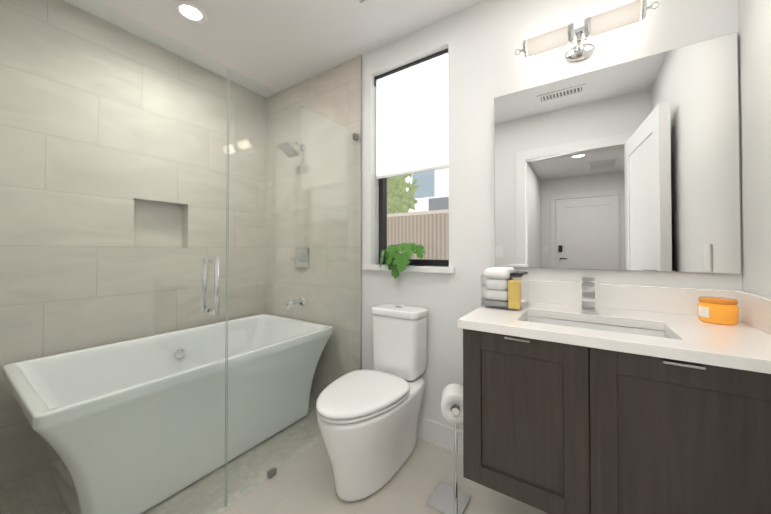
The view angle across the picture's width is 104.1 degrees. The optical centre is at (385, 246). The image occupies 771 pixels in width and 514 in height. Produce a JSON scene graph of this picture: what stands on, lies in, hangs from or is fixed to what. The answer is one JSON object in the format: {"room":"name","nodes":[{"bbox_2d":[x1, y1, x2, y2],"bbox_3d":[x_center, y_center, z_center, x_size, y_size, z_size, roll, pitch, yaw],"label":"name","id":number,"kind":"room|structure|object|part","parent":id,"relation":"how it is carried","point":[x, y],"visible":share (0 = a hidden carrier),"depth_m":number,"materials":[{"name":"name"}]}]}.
{"room":"bathroom","nodes":[
{"label":"bathroom","id":0,"kind":"room"},
{"bbox_2d":[0,0,265,485],"bbox_3d":[-1.528,-0.069,1.939,0.120,2.450,1.950,0,-1,34],"label":"wall","id":1,"kind":"structure","parent":0,"point":[110,159],"depth_m":1.73,"materials":[{"name":"tile"}]},
{"bbox_2d":[63,0,483,97],"bbox_3d":[-0.332,-1.353,1.162,2.990,0.100,1.950,0,-1,34],"label":"ceiling","id":2,"kind":"structure","parent":0,"point":[273,47],"depth_m":1.79,"materials":[{"name":"white paint"}]},
{"bbox_2d":[173,0,207,23],"bbox_3d":[-1.075,-1.292,1.660,0.164,0.010,0.164,0,-1,34],"label":"recessed light","id":3,"kind":"object","parent":2,"relation":"in","point":[187,10],"visible":1,"depth_m":1.65,"materials":[{"name":"white paint"}]},
{"bbox_2d":[353,0,373,7],"bbox_3d":[-0.095,-1.295,1.418,0.300,0.009,0.300,0,-1,34],"label":"ceiling vent","id":4,"kind":"object","parent":2,"relation":"in","point":[360,3],"visible":1,"depth_m":1.59,"materials":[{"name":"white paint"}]},
{"bbox_2d":[0,397,548,513],"bbox_3d":[-0.332,1.180,1.131,2.990,0.133,1.950,0,-1,34],"label":"floor","id":5,"kind":"structure","parent":0,"point":[303,483],"depth_m":1.38,"materials":[{"name":"tile"}]},
{"bbox_2d":[2,314,332,513],"bbox_3d":[-1.063,0.835,1.734,0.800,0.571,1.370,0,-1,34],"label":"bathtub","id":6,"kind":"object","parent":5,"relation":"on","point":[73,483],"depth_m":1.44,"materials":[{"name":"white ceramic"}]},
{"bbox_2d":[0,0,357,513],"bbox_3d":[-0.616,0.172,1.384,0.119,1.886,1.535,0,-1,34],"label":"glass","id":7,"kind":"object","parent":5,"relation":"on","point":[271,472],"visible":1,"depth_m":1.12,"materials":[{"name":"clear glass"}]},
{"bbox_3d":[-0.857,0.163,1.020,0.010,1.875,0.640,0,-1,34],"label":"door","id":8,"kind":"part","parent":7,"relation":"part of","materials":[{"name":"clear glass"}]},
{"bbox_2d":[316,304,427,501],"bbox_3d":[-0.063,0.731,1.514,0.376,0.774,0.686,0,-1,34],"label":"toilet","id":9,"kind":"object","parent":5,"relation":"on","point":[367,419],"visible":1,"depth_m":1.39,"materials":[{"name":"white ceramic"}]},
{"bbox_3d":[-0.121,0.700,1.427,0.378,0.047,0.480,0,-1,34],"label":"seat","id":10,"kind":"part","parent":9,"relation":"part of","materials":[{"name":"white plastic"}]},
{"bbox_3d":[-0.063,0.922,1.512,0.370,0.392,0.680,0,-1,34],"label":"bowl","id":11,"kind":"part","parent":9,"relation":"part of","materials":[{"name":"white ceramic"}]},
{"bbox_3d":[0.078,0.540,1.729,0.312,0.378,0.176,0,-1,34],"label":"tank","id":12,"kind":"part","parent":9,"relation":"part of","materials":[{"name":"white ceramic"}]},
{"bbox_2d":[426,383,470,513],"bbox_3d":[0.287,0.857,1.293,0.194,0.517,0.183,0,-1,34],"label":"stand","id":13,"kind":"object","parent":5,"relation":"on","point":[444,498],"visible":0.94,"depth_m":1.29,"materials":[{"name":"silver metal"}]},
{"bbox_2d":[362,0,741,430],"bbox_3d":[0.216,-0.070,1.863,2.870,2.450,0.150,0,-1,34],"label":"wall","id":14,"kind":"structure","parent":0,"point":[482,42],"depth_m":1.60,"materials":[{"name":"white paint"}]},
{"bbox_2d":[265,55,359,398],"bbox_3d":[-0.596,-0.064,2.304,1.030,2.450,0.012,0,-1,34],"label":"wall tile","id":15,"kind":"structure","parent":14,"relation":"attached to","point":[332,94],"depth_m":2.22,"materials":[{"name":"beige tile"}]},
{"bbox_2d":[277,142,304,157],"bbox_3d":[-0.694,-0.738,2.254,0.124,0.120,0.191,0,-1,34],"label":"shower head","id":16,"kind":"object","parent":15,"relation":"attached to","point":[288,153],"depth_m":2.23},
{"bbox_2d":[286,297,304,308],"bbox_3d":[-0.681,0.415,2.260,0.060,0.080,0.143,0,-1,34],"label":"tub spout","id":17,"kind":"object","parent":15,"relation":"attached to","point":[292,302],"depth_m":2.25,"materials":[{"name":"silver metal"}]},
{"bbox_2d":[291,248,308,267],"bbox_3d":[-0.658,0.086,2.299,0.150,0.150,0.061,0,-1,34],"label":"shower valve","id":18,"kind":"object","parent":15,"relation":"attached to","point":[306,257],"depth_m":2.29,"materials":[{"name":"silver metal"}]},
{"bbox_2d":[360,55,361,368],"bbox_3d":[-0.164,-0.068,2.017,0.006,2.450,0.013,0,-1,34],"label":"trim","id":19,"kind":"structure","parent":14,"relation":"attached to","point":[360,211],"depth_m":2.02,"materials":[{"name":"silver metal"}]},
{"bbox_2d":[363,49,455,273],"bbox_3d":[0.159,-0.497,1.882,0.620,1.295,0.170,0,-1,34],"label":"window unit","id":20,"kind":"structure","parent":14,"relation":"in","point":[411,118],"depth_m":1.87,"materials":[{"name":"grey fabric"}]},
{"bbox_3d":[-0.062,-0.638,2.004,0.005,0.930,0.005,0,-1,34],"label":"blind chain","id":21,"kind":"part","parent":20,"relation":"part of","materials":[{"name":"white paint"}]},
{"bbox_2d":[380,243,424,278],"bbox_3d":[0.097,0.084,1.837,0.308,0.214,0.231,0,-1,34],"label":"plant","id":22,"kind":"object","parent":20,"relation":"on","point":[396,260],"visible":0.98,"depth_m":1.77,"materials":[{"name":"green plant"}]},
{"bbox_3d":[0.192,-0.514,1.932,0.540,1.260,0.050,0,-1,34],"label":"frame","id":23,"kind":"part","parent":20,"relation":"part of","materials":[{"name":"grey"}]},
{"bbox_3d":[0.191,-0.514,1.931,0.470,1.190,0.006,0,-1,34],"label":"glass","id":24,"kind":"part","parent":20,"relation":"part of","materials":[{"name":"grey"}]},
{"bbox_2d":[417,416,462,454],"bbox_3d":[0.552,1.073,1.527,1.714,0.158,0.017,0,-1,34],"label":"baseboard","id":25,"kind":"structure","parent":14,"relation":"attached to","point":[435,433],"depth_m":1.68,"materials":[{"name":"white paint"}]},
{"bbox_2d":[515,0,658,61],"bbox_3d":[0.831,-0.890,1.291,0.506,0.113,0.139,0,-1,34],"label":"sconce","id":26,"kind":"object","parent":14,"relation":"attached to","point":[618,17],"visible":1,"depth_m":1.26,"materials":[{"name":"white glass"}]},
{"bbox_2d":[457,275,770,513],"bbox_3d":[0.757,0.468,1.059,0.838,0.696,0.573,0,-1,34],"label":"bathroom vanity","id":27,"kind":"object","parent":14,"relation":"attached to","point":[588,396],"visible":1,"depth_m":0.86,"materials":[{"name":"brown wood"}]},
{"bbox_3d":[0.433,0.550,0.968,0.368,0.522,0.020,0,-1,34],"label":"door","id":28,"kind":"part","parent":27,"relation":"part of","materials":[{"name":"brown wood"}]},
{"bbox_2d":[457,301,770,373],"bbox_3d":[0.758,0.271,1.063,0.838,0.030,0.569,0,-1,34],"label":"countertop","id":29,"kind":"structure","parent":27,"relation":"on","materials":[{"name":"white stone"}]},
{"bbox_2d":[481,267,529,311],"bbox_3d":[0.529,0.175,1.320,0.160,0.165,0.215,0,-1,34],"label":"organizer","id":30,"kind":"object","parent":29,"relation":"on","point":[504,290],"visible":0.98,"depth_m":1.25,"materials":[{"name":"clear plastic"}]},
{"bbox_2d":[484,289,507,300],"bbox_3d":[0.507,0.205,1.327,0.098,0.044,0.180,0,-1,34],"label":"towel","id":31,"kind":"object","parent":30,"relation":"on","point":[490,294],"depth_m":1.25,"materials":[{"name":"white fabric"}]},
{"bbox_2d":[485,277,511,289],"bbox_3d":[0.507,0.160,1.328,0.092,0.044,0.180,0,-1,34],"label":"towel","id":32,"kind":"object","parent":30,"relation":"on","point":[492,283],"depth_m":1.25,"materials":[{"name":"white fabric"}]},
{"bbox_2d":[484,267,514,278],"bbox_3d":[0.507,0.115,1.329,0.098,0.044,0.180,0,-1,34],"label":"towel","id":33,"kind":"object","parent":30,"relation":"on","point":[494,272],"depth_m":1.26,"materials":[{"name":"white fabric"}]},
{"bbox_2d":[512,276,526,305],"bbox_3d":[0.585,0.191,1.309,0.040,0.123,0.120,0,-1,34],"label":"bottle","id":34,"kind":"object","parent":30,"relation":"on","point":[524,290],"depth_m":1.27,"materials":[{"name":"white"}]},
{"bbox_2d":[582,275,594,312],"bbox_3d":[0.797,0.189,1.181,0.044,0.136,0.210,0,-1,34],"label":"faucet","id":35,"kind":"object","parent":29,"relation":"on","point":[588,287],"depth_m":1.18,"materials":[{"name":"silver metal"}]},
{"bbox_2d":[524,316,671,338],"bbox_3d":[0.699,0.363,1.031,0.450,0.152,0.275,0,-1,34],"label":"basin","id":36,"kind":"object","parent":29,"relation":"in","point":[647,330],"depth_m":1.11,"materials":[{"name":"white ceramic"}]},
{"bbox_2d":[697,296,738,324],"bbox_3d":[1.117,0.213,1.011,0.094,0.082,0.094,0,-1,34],"label":"candle","id":37,"kind":"object","parent":29,"relation":"on","point":[719,310],"visible":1,"depth_m":0.98,"materials":[{"name":"orange glass"}]},
{"bbox_3d":[1.117,0.180,1.011,0.090,0.016,0.090,0,-1,34],"label":"lid","id":38,"kind":"part","parent":37,"relation":"part of","materials":[{"name":"orange plastic"}]},
{"bbox_3d":[0.777,0.547,0.740,0.450,0.522,0.020,0,-1,34],"label":"door","id":39,"kind":"part","parent":27,"relation":"part of","materials":[{"name":"brown wood"}]},
{"bbox_2d":[494,32,740,273],"bbox_3d":[0.909,-0.331,1.304,0.837,0.860,0.020,0,-1,34],"label":"mirror glass","id":40,"kind":"object","parent":14,"relation":"attached to","point":[632,165],"depth_m":1.24,"materials":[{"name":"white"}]},
{"bbox_2d":[527,280,770,334],"bbox_3d":[0.758,0.206,1.064,0.838,0.100,0.569,0,-1,34],"label":"backsplash","id":41,"kind":"structure","parent":14,"relation":"attached to","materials":[{"name":"white stone"}]},
{"bbox_2d":[738,0,770,297],"bbox_3d":[0.865,-0.088,0.354,0.120,2.450,1.950,0,-1,34],"label":"wall","id":42,"kind":"structure","parent":0,"point":[754,31],"depth_m":0.98,"materials":[{"name":"white paint"}]},
{"label":"outside","id":43,"kind":"structure","parent":0,"visible":0},
{"bbox_2d":[387,168,448,259],"bbox_3d":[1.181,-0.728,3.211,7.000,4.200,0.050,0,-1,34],"label":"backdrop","id":44,"kind":"structure","parent":43,"point":[439,174],"depth_m":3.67,"materials":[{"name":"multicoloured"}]}
]}

